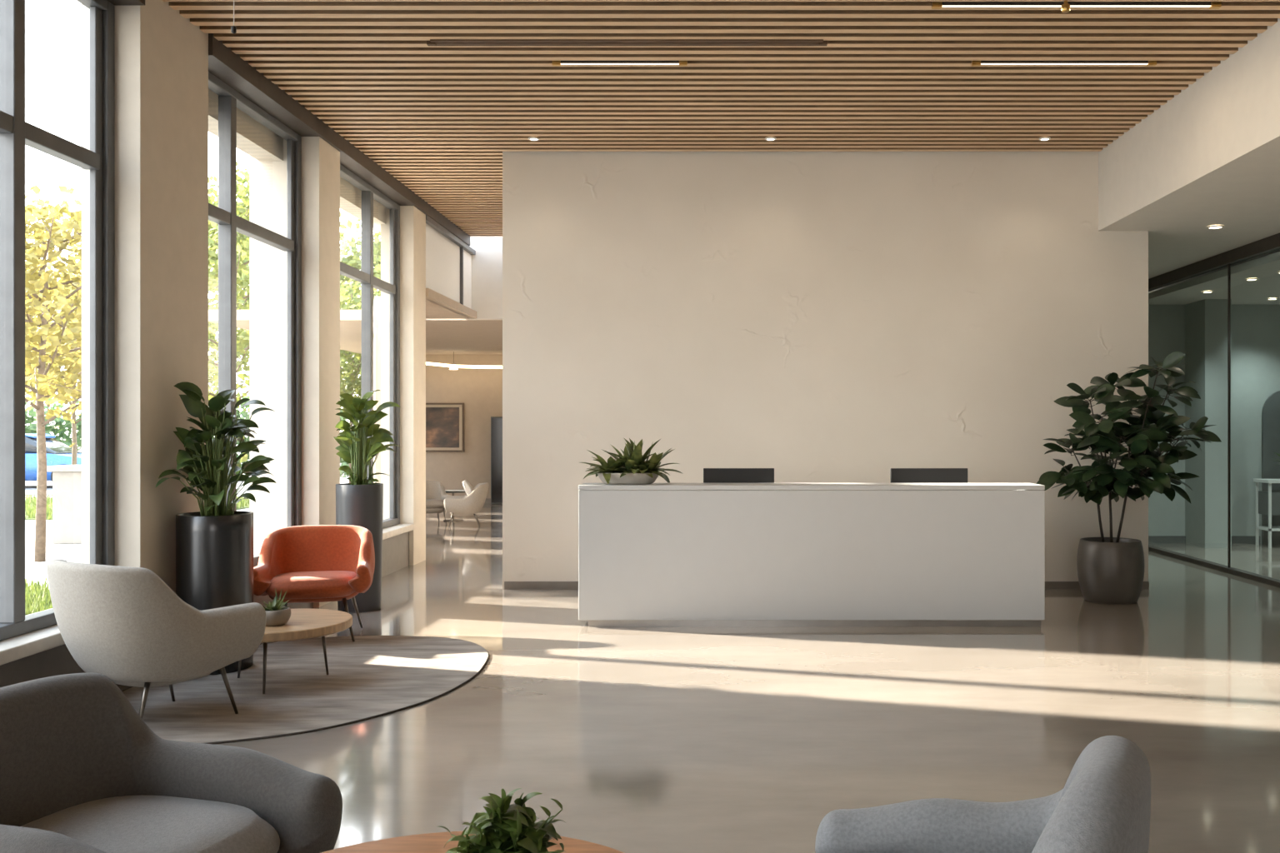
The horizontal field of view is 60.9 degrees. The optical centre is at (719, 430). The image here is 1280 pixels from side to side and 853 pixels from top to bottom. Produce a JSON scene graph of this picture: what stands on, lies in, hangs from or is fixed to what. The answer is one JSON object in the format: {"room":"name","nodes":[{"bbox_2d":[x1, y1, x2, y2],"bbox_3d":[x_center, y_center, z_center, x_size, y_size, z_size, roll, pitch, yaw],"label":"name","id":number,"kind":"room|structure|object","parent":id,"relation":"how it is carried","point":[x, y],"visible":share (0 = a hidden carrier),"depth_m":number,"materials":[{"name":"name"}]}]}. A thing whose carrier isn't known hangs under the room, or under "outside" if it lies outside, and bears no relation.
{"room":"lobby","nodes":[
{"label":"lobby","id":0,"kind":"room"},
{"bbox_2d":[107,0,144,5],"bbox_3d":[-3.585,-2.655,0.728,0.330,0.250,11.456,0,0,0],"label":"trim","id":1,"kind":"structure","parent":0,"point":[116,2],"depth_m":6.42,"materials":[{"name":"brown metal"}]},
{"bbox_2d":[81,0,208,594],"bbox_3d":[-3.625,-0.615,6.886,0.350,4.290,0.859,0,0,0],"label":"pillar","id":2,"kind":"structure","parent":0,"point":[162,57],"depth_m":6.60,"materials":[{"name":"paint"}]},
{"bbox_2d":[265,606,290,626],"bbox_3d":[-2.612,1.098,6.360,0.186,0.095,0.186,0,0,0],"label":"bowl","id":3,"kind":"object","parent":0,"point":[275,616],"depth_m":6.30,"materials":[{"name":"ceramic"}]},
{"bbox_2d":[249,136,339,607],"bbox_3d":[-3.750,-0.500,9.600,0.600,4.060,0.514,0,0,0],"label":"pillar","id":4,"kind":"structure","parent":0,"point":[320,160],"depth_m":9.34,"materials":[{"name":"paint"}]},
{"bbox_2d":[208,89,385,231],"bbox_3d":[-3.865,-2.645,10.027,0.210,0.650,5.425,0,0,0],"label":"roof overhang","id":5,"kind":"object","parent":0,"point":[254,139],"depth_m":9.04,"materials":[{"name":"paint"}]},
{"bbox_2d":[208,33,470,245],"bbox_3d":[-3.585,-2.655,11.107,0.330,0.250,7.585,0,0,0],"label":"trim","id":6,"kind":"structure","parent":0,"point":[224,64],"depth_m":9.00,"materials":[{"name":"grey metal"}]},
{"bbox_2d":[208,310,502,354],"bbox_3d":[-4.650,-1.645,19.150,5.500,0.150,7.300,0,0,0],"label":"ceiling","id":7,"kind":"structure","parent":0,"point":[443,337],"depth_m":17.67,"materials":[{"name":"beige paint"}]},
{"bbox_2d":[449,351,457,369],"bbox_3d":[-5.320,-1.390,21.700,0.170,0.360,0.170,0,0,0],"label":"pendant lamp","id":8,"kind":"object","parent":7,"relation":"hanging from","point":[453,367],"visible":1,"depth_m":21.68,"materials":[{"name":"white plastic"}]},
{"bbox_2d":[373,295,380,483],"bbox_3d":[-5.703,-0.020,18.058,0.200,3.100,11.200,0,0,-18],"label":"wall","id":9,"kind":"structure","parent":0,"point":[377,304],"depth_m":12.72,"materials":[{"name":"beige paint"}]},
{"bbox_2d":[380,205,425,565],"bbox_3d":[-3.635,-0.500,12.485,0.370,4.060,0.510,0,0,0],"label":"pillar","id":10,"kind":"structure","parent":0,"point":[412,221],"depth_m":12.23,"materials":[{"name":"paint"}]},
{"bbox_2d":[425,288,476,319],"bbox_3d":[-4.135,-1.620,14.020,1.430,0.100,2.560,0,0,0],"label":"wall","id":11,"kind":"structure","parent":0,"point":[433,311],"depth_m":14.22,"materials":[{"name":"beige paint"}]},
{"bbox_2d":[425,355,502,498],"bbox_3d":[-4.650,-0.020,22.700,5.500,3.100,0.200,0,0,0],"label":"wall","id":12,"kind":"structure","parent":0,"point":[480,390],"depth_m":22.60,"materials":[{"name":"beige paint"}]},
{"bbox_2d":[425,403,464,452],"bbox_3d":[-5.850,-0.050,22.580,1.060,1.020,0.040,0,0,0],"label":"framed picture","id":13,"kind":"object","parent":12,"relation":"attached to","point":[444,422],"visible":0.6,"depth_m":22.57,"materials":[{"name":"brown wood"}]},
{"bbox_2d":[485,498,490,503],"bbox_3d":[-4.550,1.480,22.585,5.300,0.100,0.030,0,0,0],"label":"baseboard","id":14,"kind":"structure","parent":12,"relation":"attached to","point":[487,500],"depth_m":22.57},
{"bbox_2d":[465,236,502,319],"bbox_3d":[-2.750,-2.165,15.400,1.700,1.190,0.200,0,0,0],"label":"wall","id":15,"kind":"structure","parent":0,"point":[487,264],"depth_m":15.30,"materials":[{"name":"white paint"}]},
{"bbox_2d":[425,215,475,319],"bbox_3d":[-3.500,-2.050,14.020,0.120,0.960,2.560,0,0,0],"label":"window","id":16,"kind":"structure","parent":15,"relation":"in","point":[448,259],"depth_m":13.98,"materials":[{"name":"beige glass"}]},
{"bbox_2d":[597,472,658,484],"bbox_3d":[-0.720,0.384,8.590,0.496,0.092,0.273,0,0,0],"label":"bowl","id":17,"kind":"object","parent":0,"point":[628,478],"depth_m":8.48,"materials":[{"name":"ceramic"}]},
{"bbox_2d":[121,503,1279,852],"bbox_3d":[1.750,1.590,8.850,18.500,0.120,28.300,0,0,0],"label":"floor","id":18,"kind":"structure","parent":0,"point":[647,739],"depth_m":5.77,"materials":[{"name":"concrete"}]},
{"bbox_2d":[0,673,342,852],"bbox_3d":[-1.624,1.125,2.928,0.876,0.816,0.862,0,0,16],"label":"lounge armchair","id":19,"kind":"object","parent":18,"relation":"on","point":[82,771],"visible":1,"depth_m":3.10,"materials":[{"name":"grey fabric"}]},
{"bbox_2d":[20,795,279,852],"bbox_3d":[-1.594,1.145,2.920,0.720,0.170,0.600,0,0,16],"label":"seat cushion","id":20,"kind":"object","parent":19,"relation":"on","point":[109,824],"depth_m":2.96,"materials":[{"name":"grey fabric"}]},
{"bbox_2d":[122,635,489,744],"bbox_3d":[-2.486,1.524,6.599,1.961,0.012,2.798,0,0,0],"label":"rug","id":21,"kind":"object","parent":18,"relation":"on","point":[368,677],"visible":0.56,"depth_m":6.36,"materials":[{"name":"grey carpet"}]},
{"bbox_2d":[46,559,265,719],"bbox_3d":[-2.976,1.085,5.633,0.868,0.872,0.832,0,0,29],"label":"lounge armchair","id":22,"kind":"object","parent":21,"relation":"on","point":[125,625],"visible":0.99,"depth_m":5.32,"materials":[{"name":"beige fabric"}]},
{"bbox_2d":[155,381,276,674],"bbox_3d":[-3.122,0.609,6.927,0.627,1.817,0.942,0,0,0],"label":"potted plant","id":23,"kind":"object","parent":21,"relation":"on","point":[214,544],"visible":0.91,"depth_m":6.77,"materials":[{"name":"green plant"}]},
{"bbox_2d":[237,608,352,694],"bbox_3d":[-2.660,1.332,6.520,0.860,0.373,0.860,0,0,0],"label":"coffee table","id":24,"kind":"object","parent":21,"relation":"on","point":[303,623],"visible":0.49,"depth_m":6.38,"materials":[{"name":"brown wood"}]},
{"bbox_2d":[262,588,290,626],"bbox_3d":[-2.607,1.038,6.356,0.197,0.214,0.192,0,0,0],"label":"potted plant","id":25,"kind":"object","parent":24,"relation":"on","point":[277,615],"visible":0.77,"depth_m":6.31,"materials":[{"name":"green plant"}]},
{"bbox_2d":[253,525,374,641],"bbox_3d":[-2.970,1.124,7.981,0.843,0.792,0.726,0,0,-12],"label":"lounge armchair","id":26,"kind":"object","parent":21,"relation":"on","point":[312,563],"visible":0.89,"depth_m":8.06,"materials":[{"name":"orange fabric"}]},
{"bbox_2d":[265,570,356,599],"bbox_3d":[-2.958,1.123,7.921,0.650,0.150,0.600,0,0,-12],"label":"seat cushion","id":27,"kind":"object","parent":26,"relation":"on","point":[297,584],"depth_m":7.70,"materials":[{"name":"orange fabric"}]},
{"bbox_2d":[333,390,401,613],"bbox_3d":[-3.007,0.591,9.208,0.602,1.877,0.569,0,0,0],"label":"potted plant","id":28,"kind":"object","parent":18,"relation":"on","point":[359,502],"visible":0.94,"depth_m":9.13,"materials":[{"name":"green plant"}]},
{"bbox_2d":[425,480,449,524],"bbox_3d":[-4.737,1.187,17.630,0.635,0.691,0.682,0,0,-30],"label":"lounge chair","id":29,"kind":"object","parent":18,"relation":"on","point":[436,494],"visible":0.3,"depth_m":17.80,"materials":[{"name":"beige fabric"}]},
{"bbox_2d":[425,499,444,508],"bbox_3d":[-4.707,1.196,17.579,0.533,0.127,0.492,0,0,-30],"label":"seat cushion","id":30,"kind":"object","parent":29,"relation":"on","point":[430,503],"depth_m":17.42,"materials":[{"name":"beige fabric"}]},
{"bbox_2d":[443,490,465,521],"bbox_3d":[-4.480,1.278,18.250,0.500,0.505,0.500,0,0,0],"label":"side table","id":31,"kind":"object","parent":18,"relation":"on","point":[452,492],"visible":0.6,"depth_m":18.15,"materials":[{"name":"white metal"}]},
{"bbox_2d":[444,482,489,528],"bbox_3d":[-3.986,1.187,17.107,0.682,0.691,0.635,0,0,-12],"label":"lounge chair","id":32,"kind":"object","parent":18,"relation":"on","point":[472,504],"visible":0.99,"depth_m":16.84,"materials":[{"name":"beige fabric"}]},
{"bbox_2d":[462,480,474,495],"bbox_3d":[-3.930,0.970,17.100,0.240,0.359,0.380,0,0,-11],"label":"cushion","id":33,"kind":"object","parent":32,"relation":"on","point":[467,487],"visible":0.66,"depth_m":16.92,"materials":[{"name":"white fabric"}]},
{"bbox_2d":[320,830,624,852],"bbox_3d":[-0.630,1.305,2.350,1.150,0.451,1.150,0,0,0],"label":"coffee table","id":34,"kind":"object","parent":18,"relation":"on","point":[428,842],"visible":0.63,"depth_m":2.81,"materials":[{"name":"brown wood"}]},
{"bbox_2d":[437,788,565,852],"bbox_3d":[-0.476,0.937,2.426,0.271,0.286,0.231,0,0,35],"label":"potted plant","id":35,"kind":"object","parent":34,"relation":"on","point":[502,829],"visible":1,"depth_m":2.40,"materials":[{"name":"green plant"}]},
{"bbox_2d":[490,416,502,504],"bbox_3d":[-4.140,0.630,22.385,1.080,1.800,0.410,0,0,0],"label":"door","id":36,"kind":"structure","parent":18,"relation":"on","point":[496,422],"depth_m":22.18,"materials":[{"name":"grey glass"}]},
{"bbox_2d":[578,483,1044,626],"bbox_3d":[0.716,0.980,8.815,3.612,1.100,0.850,0,0,0],"label":"reception desk","id":37,"kind":"object","parent":18,"relation":"on","point":[653,554],"visible":1,"depth_m":8.39,"materials":[{"name":"white laminate"}]},
{"bbox_2d":[580,438,683,484],"bbox_3d":[-0.697,0.257,8.591,0.832,0.388,0.566,0,0,0],"label":"potted plant","id":38,"kind":"object","parent":37,"relation":"on","point":[631,468],"visible":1,"depth_m":8.51,"materials":[{"name":"green plant"}]},
{"bbox_2d":[703,468,774,483],"bbox_3d":[0.162,0.556,8.930,0.584,0.478,0.180,0,0,0],"label":"monitor","id":39,"kind":"object","parent":37,"relation":"on","point":[710,475],"visible":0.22,"depth_m":8.93,"materials":[{"name":"black plastic"}]},
{"bbox_2d":[578,483,1044,489],"bbox_3d":[0.716,0.448,8.590,3.612,0.035,0.400,0,0,0],"label":"countertop","id":40,"kind":"structure","parent":37,"relation":"on","point":[585,486],"depth_m":8.39,"materials":[{"name":"white stone"}]},
{"bbox_2d":[890,468,967,483],"bbox_3d":[1.731,0.556,8.930,0.636,0.478,0.180,0,0,0],"label":"monitor","id":41,"kind":"object","parent":37,"relation":"on","point":[897,475],"visible":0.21,"depth_m":8.93,"materials":[{"name":"black plastic"}]},
{"bbox_2d":[815,735,1150,852],"bbox_3d":[0.508,1.110,2.452,0.865,0.846,0.939,0,0,26],"label":"lounge armchair","id":42,"kind":"object","parent":18,"relation":"on","point":[1103,806],"visible":1,"depth_m":2.68,"materials":[{"name":"grey fabric"}]},
{"bbox_2d":[1035,351,1221,604],"bbox_3d":[3.612,0.421,9.639,1.662,2.218,1.138,0,0,0],"label":"potted plant","id":43,"kind":"object","parent":18,"relation":"on","point":[1111,570],"visible":0.99,"depth_m":9.51,"materials":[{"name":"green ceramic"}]},
{"bbox_2d":[1148,232,1279,587],"bbox_3d":[5.480,-0.190,4.800,0.100,3.440,19.600,0,0,0],"label":"window frame","id":44,"kind":"structure","parent":18,"relation":"on","point":[1272,243],"depth_m":11.63,"materials":[{"name":"black metal"}]},
{"bbox_2d":[1253,479,1279,548],"bbox_3d":[7.510,1.090,14.200,0.820,0.880,0.400,0,0,0],"label":"console table","id":45,"kind":"object","parent":18,"relation":"on","point":[1267,502],"visible":1,"depth_m":14.12,"materials":[{"name":"white paint"}]},
{"bbox_2d":[1256,526,1279,530],"bbox_3d":[7.510,1.295,14.200,0.780,0.030,0.360,0,0,0],"label":"shelf","id":46,"kind":"object","parent":45,"relation":"attached to","point":[1267,528],"depth_m":14.16,"materials":[{"name":"white paint"}]},
{"bbox_2d":[161,0,1279,236],"bbox_3d":[0.090,-2.703,4.951,7.100,0.085,19.902,0,0,0],"label":"ceiling","id":47,"kind":"structure","parent":0,"point":[889,75],"depth_m":8.13,"materials":[{"name":"brown wood"}]},
{"bbox_2d":[230,0,236,34],"bbox_3d":[-2.240,-2.245,5.000,0.022,0.830,0.022,0,0,0],"label":"sensor","id":48,"kind":"object","parent":47,"relation":"hanging from","point":[233,29],"visible":1,"depth_m":5.00,"materials":[{"name":"black metal"}]},
{"bbox_2d":[528,136,539,140],"bbox_3d":[-1.690,-2.654,9.880,0.104,0.012,0.104,0,0,0],"label":"recessed light","id":49,"kind":"object","parent":47,"relation":"in","point":[531,138],"visible":1,"depth_m":9.86,"materials":[{"name":"white paint"}]},
{"bbox_2d":[552,60,687,66],"bbox_3d":[-0.718,-2.699,7.840,0.976,0.122,0.036,0,0,0],"label":"linear light","id":50,"kind":"object","parent":47,"relation":"attached to","point":[555,63],"visible":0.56,"depth_m":7.83,"materials":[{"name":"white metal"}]},
{"bbox_2d":[560,63,679,64],"bbox_3d":[-0.718,-2.648,7.840,0.876,0.004,0.018,0,0,0],"label":"diffuser","id":51,"kind":"object","parent":50,"relation":"attached to","point":[561,63],"depth_m":7.84,"materials":[{"name":"beige plastic"}]},
{"bbox_2d":[426,39,827,45],"bbox_3d":[-0.630,-2.699,7.429,2.740,0.122,0.105,0,0,0],"label":"linear light","id":52,"kind":"object","parent":47,"relation":"attached to","point":[432,42],"visible":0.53,"depth_m":7.41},
{"bbox_2d":[435,43,818,44],"bbox_3d":[-0.630,-2.648,7.427,2.640,0.004,0.018,0,0,0],"label":"diffuser","id":53,"kind":"object","parent":52,"relation":"attached to","point":[436,43],"depth_m":7.42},
{"bbox_2d":[765,136,776,140],"bbox_3d":[0.470,-2.654,9.880,0.104,0.012,0.104,0,0,0],"label":"recessed light","id":54,"kind":"object","parent":47,"relation":"in","point":[768,138],"visible":1,"depth_m":9.86,"materials":[{"name":"white paint"}]},
{"bbox_2d":[1039,136,1050,140],"bbox_3d":[2.970,-2.654,9.880,0.104,0.012,0.104,0,0,0],"label":"recessed light","id":55,"kind":"object","parent":47,"relation":"in","point":[1043,138],"visible":1,"depth_m":9.86,"materials":[{"name":"white paint"}]},
{"bbox_2d":[971,60,1156,66],"bbox_3d":[2.495,-2.699,7.840,1.330,0.122,0.036,0,0,0],"label":"linear light","id":56,"kind":"object","parent":47,"relation":"attached to","point":[974,63],"visible":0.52,"depth_m":7.83,"materials":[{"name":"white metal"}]},
{"bbox_2d":[980,63,1148,64],"bbox_3d":[2.495,-2.648,7.840,1.230,0.004,0.018,0,0,0],"label":"diffuser","id":57,"kind":"object","parent":56,"relation":"attached to","point":[981,63],"depth_m":7.83,"materials":[{"name":"beige plastic"}]},
{"bbox_2d":[1061,0,1069,13],"bbox_3d":[2.150,-2.627,6.720,0.052,0.065,0.052,0,0,0],"label":"spotlight","id":58,"kind":"object","parent":47,"relation":"attached to","point":[1065,7],"visible":1,"depth_m":6.70,"materials":[{"name":"gold metal"}]},
{"bbox_2d":[931,1,1221,9],"bbox_3d":[2.230,-2.699,6.770,1.800,0.122,0.036,0,0,0],"label":"linear light","id":59,"kind":"object","parent":47,"relation":"attached to","point":[935,5],"visible":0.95,"depth_m":6.76,"materials":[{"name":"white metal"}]},
{"bbox_2d":[941,5,1210,7],"bbox_3d":[2.230,-2.648,6.770,1.700,0.004,0.018,0,0,0],"label":"diffuser","id":60,"kind":"object","parent":59,"relation":"attached to","point":[942,6],"depth_m":6.76,"materials":[{"name":"beige plastic"}]},
{"bbox_2d":[502,151,1148,589],"bbox_3d":[1.020,-0.615,10.560,6.200,4.290,0.320,0,0,0],"label":"wall","id":61,"kind":"structure","parent":0,"point":[807,317],"depth_m":10.40,"materials":[{"name":"paint"}]},
{"bbox_2d":[504,581,1149,589],"bbox_3d":[1.030,1.492,10.391,6.180,0.075,0.018,0,0,0],"label":"baseboard","id":62,"kind":"structure","parent":61,"relation":"attached to","point":[507,585],"depth_m":10.38,"materials":[{"name":"grey"}]},
{"bbox_2d":[1098,18,1279,230],"bbox_3d":[3.720,-2.385,2.700,0.160,0.950,15.400,0,0,0],"label":"bulkhead","id":63,"kind":"object","parent":61,"relation":"attached to","point":[1227,120],"depth_m":8.27,"materials":[{"name":"white paint"}]},
{"bbox_2d":[1115,148,1279,293],"bbox_3d":[7.400,-1.970,5.500,7.200,0.120,21.000,0,0,0],"label":"ceiling","id":64,"kind":"structure","parent":0,"point":[1246,201],"depth_m":9.87,"materials":[{"name":"white paint"}]},
{"bbox_2d":[1206,225,1224,229],"bbox_3d":[4.650,-1.900,10.150,0.146,0.012,0.146,0,0,0],"label":"recessed light","id":65,"kind":"object","parent":64,"relation":"in","point":[1214,227],"visible":1,"depth_m":10.13,"materials":[{"name":"white paint"}]},
{"bbox_2d":[1185,299,1231,548],"bbox_3d":[6.450,-0.080,14.300,0.340,3.220,0.600,0,0,0],"label":"pillar","id":66,"kind":"structure","parent":0,"point":[1206,320],"depth_m":14.00,"materials":[{"name":"white paint"}]},
{"bbox_2d":[1148,305,1279,543],"bbox_3d":[8.280,-0.080,14.700,5.440,3.220,0.200,0,0,0],"label":"wall","id":67,"kind":"structure","parent":0,"point":[1255,328],"depth_m":14.60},
{"bbox_2d":[1148,535,1259,543],"bbox_3d":[6.440,1.480,14.588,1.680,0.100,0.025,0,0,0],"label":"baseboard","id":68,"kind":"structure","parent":67,"relation":"attached to","point":[1152,539],"depth_m":14.58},
{"bbox_2d":[1261,390,1279,544],"bbox_3d":[7.620,0.495,14.550,0.640,2.070,0.040,0,0,0],"label":"arched panel","id":69,"kind":"object","parent":67,"relation":"attached to","point":[1271,409],"visible":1,"depth_m":14.53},
{"bbox_2d":[1148,251,1279,304],"bbox_3d":[8.280,-1.730,5.500,5.440,0.080,21.000,0,0,0],"label":"ceiling","id":70,"kind":"structure","parent":0,"point":[1265,268],"depth_m":12.96,"materials":[{"name":"white paint"}]},
{"bbox_2d":[1201,290,1213,293],"bbox_3d":[5.950,-1.680,13.200,0.136,0.012,0.136,0,0,0],"label":"recessed light","id":71,"kind":"object","parent":70,"relation":"in","point":[1204,292],"visible":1,"depth_m":13.16,"materials":[{"name":"white paint"}]},
{"bbox_2d":[1245,278,1258,280],"bbox_3d":[5.950,-1.680,12.100,0.136,0.012,0.136,0,0,0],"label":"recessed light","id":72,"kind":"object","parent":70,"relation":"in","point":[1247,279],"visible":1,"depth_m":12.07,"materials":[{"name":"white paint"}]},
{"bbox_3d":[-3.785,1.330,3.870,0.370,0.400,17.740,0,0,0],"label":"wall","id":73,"kind":"structure","parent":0,"visible":0},
{"bbox_2d":[0,0,130,690],"bbox_3d":[-3.705,-0.500,5.268,0.530,4.060,2.376,0,0,0],"label":"window","id":74,"kind":"structure","parent":73,"relation":"in","point":[32,647],"depth_m":5.61,"materials":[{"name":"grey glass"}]},
{"bbox_2d":[208,71,313,609],"bbox_3d":[-3.705,-0.500,8.329,0.530,4.060,2.028,0,0,0],"label":"window","id":75,"kind":"structure","parent":73,"relation":"in","point":[229,99],"depth_m":8.36,"materials":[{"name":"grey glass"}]},
{"bbox_2d":[340,164,414,577],"bbox_3d":[-3.705,-0.500,11.043,0.530,4.060,2.373,0,0,0],"label":"window","id":76,"kind":"structure","parent":73,"relation":"in","point":[395,535],"depth_m":11.71,"materials":[{"name":"grey metal"}]},
{"bbox_3d":[-1.990,-0.615,16.710,0.180,4.290,11.980,0,0,0],"label":"wall","id":77,"kind":"structure","parent":0,"visible":0},
{"bbox_2d":[425,361,502,369],"bbox_3d":[-4.151,-1.330,22.300,4.303,0.184,0.064,0,0,0],"label":"light","id":78,"kind":"object","parent":77,"relation":"attached to","point":[427,363],"visible":0.45,"depth_m":22.27,"materials":[{"name":"beige"}]},
{"label":"outside","id":79,"kind":"structure","parent":0,"visible":0},
{"bbox_2d":[25,445,354,589],"bbox_3d":[-46.985,1.655,40.000,86.030,0.150,160.000,0,0,0],"label":"ground","id":80,"kind":"structure","parent":79,"point":[69,552],"depth_m":14.12,"materials":[{"name":"white concrete"}]},
{"bbox_2d":[25,263,79,424],"bbox_3d":[-28.255,-2.852,45.962,7.911,8.865,8.291,0,0,0],"label":"tree","id":81,"kind":"object","parent":80,"relation":"on","point":[27,391],"visible":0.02,"depth_m":44.64,"materials":[{"name":"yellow plant"}]},
{"bbox_2d":[25,185,81,562],"bbox_3d":[-8.176,-0.726,12.853,2.926,4.614,3.254,0,0,8],"label":"tree","id":82,"kind":"object","parent":80,"relation":"on","point":[57,234],"visible":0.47,"depth_m":12.81,"materials":[{"name":"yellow plant"}]},
{"bbox_2d":[25,259,81,464],"bbox_3d":[-14.532,-1.341,24.605,5.065,5.844,4.730,0,0,0],"label":"tree","id":83,"kind":"object","parent":80,"relation":"on","point":[55,366],"visible":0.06,"depth_m":24.02,"materials":[{"name":"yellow plant"}]},
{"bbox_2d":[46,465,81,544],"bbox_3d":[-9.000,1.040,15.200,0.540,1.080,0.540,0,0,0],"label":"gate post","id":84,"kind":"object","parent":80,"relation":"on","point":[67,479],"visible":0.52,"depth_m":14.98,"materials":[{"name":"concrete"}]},
{"bbox_2d":[25,503,249,519],"bbox_3d":[-13.750,1.575,21.500,8.500,0.030,5.000,0,0,0],"label":"grass bed","id":85,"kind":"object","parent":80,"relation":"on","point":[245,507],"visible":0.12,"depth_m":19.41,"materials":[{"name":"green plant"}]},
{"bbox_2d":[25,493,249,519],"bbox_3d":[-13.749,1.470,21.487,8.595,0.220,5.126,0,0,0],"label":"grass","id":86,"kind":"structure","parent":85,"relation":"on","point":[30,502],"depth_m":21.44,"materials":[{"name":"green plant"}]},
{"bbox_2d":[25,394,359,477],"bbox_3d":[-23.992,0.349,36.786,24.235,3.284,1.956,0,0,0],"label":"hedge","id":87,"kind":"object","parent":80,"relation":"on","point":[32,427],"visible":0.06,"depth_m":36.49,"materials":[{"name":"green plant"}]},
{"bbox_2d":[57,161,357,462],"bbox_3d":[-8.637,-1.548,18.160,4.333,6.258,4.356,0,0,0],"label":"tree","id":88,"kind":"object","parent":80,"relation":"on","point":[242,345],"visible":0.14,"depth_m":17.81,"materials":[{"name":"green plant"}]},
{"bbox_2d":[208,181,249,412],"bbox_3d":[-19.581,-4.364,43.011,8.557,11.891,8.171,0,0,13],"label":"tree","id":89,"kind":"object","parent":80,"relation":"on","point":[210,301],"visible":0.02,"depth_m":42.60,"materials":[{"name":"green plant"}]},
{"bbox_2d":[236,212,380,419],"bbox_3d":[-13.206,-3.362,38.795,8.560,9.886,7.954,0,0,-17],"label":"tree","id":90,"kind":"object","parent":80,"relation":"on","point":[353,260],"visible":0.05,"depth_m":37.53,"materials":[{"name":"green plant"}]},
{"bbox_2d":[340,258,380,483],"bbox_3d":[-8.069,-1.288,23.423,3.512,5.741,3.635,0,0,-35],"label":"tree","id":91,"kind":"object","parent":80,"relation":"on","point":[349,379],"visible":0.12,"depth_m":23.01,"materials":[{"name":"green plant"}]},
{"bbox_3d":[-5.850,1.575,8.900,3.100,0.030,2.600,0,0,0],"label":"grass bed","id":92,"kind":"object","parent":80,"relation":"on","visible":0},
{"bbox_2d":[25,577,52,615],"bbox_3d":[-5.849,1.470,8.902,3.219,0.220,2.705,0,0,0],"label":"grass","id":93,"kind":"structure","parent":92,"relation":"on","point":[37,597],"depth_m":9.31,"materials":[{"name":"green plant"}]},
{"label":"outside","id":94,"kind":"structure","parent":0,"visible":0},
{"bbox_2d":[25,480,249,495],"bbox_3d":[-51.750,1.570,29.500,76.500,0.020,7.000,0,0,0],"label":"road","id":95,"kind":"structure","parent":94,"point":[30,486],"depth_m":29.60,"materials":[{"name":"grey asphalt"}]},
{"bbox_2d":[25,433,81,481],"bbox_3d":[-18.900,0.830,29.600,4.300,1.460,1.760,0,0,-6],"label":"car","id":96,"kind":"object","parent":95,"relation":"on","point":[58,453],"visible":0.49,"depth_m":28.94,"materials":[{"name":"blue paint"}]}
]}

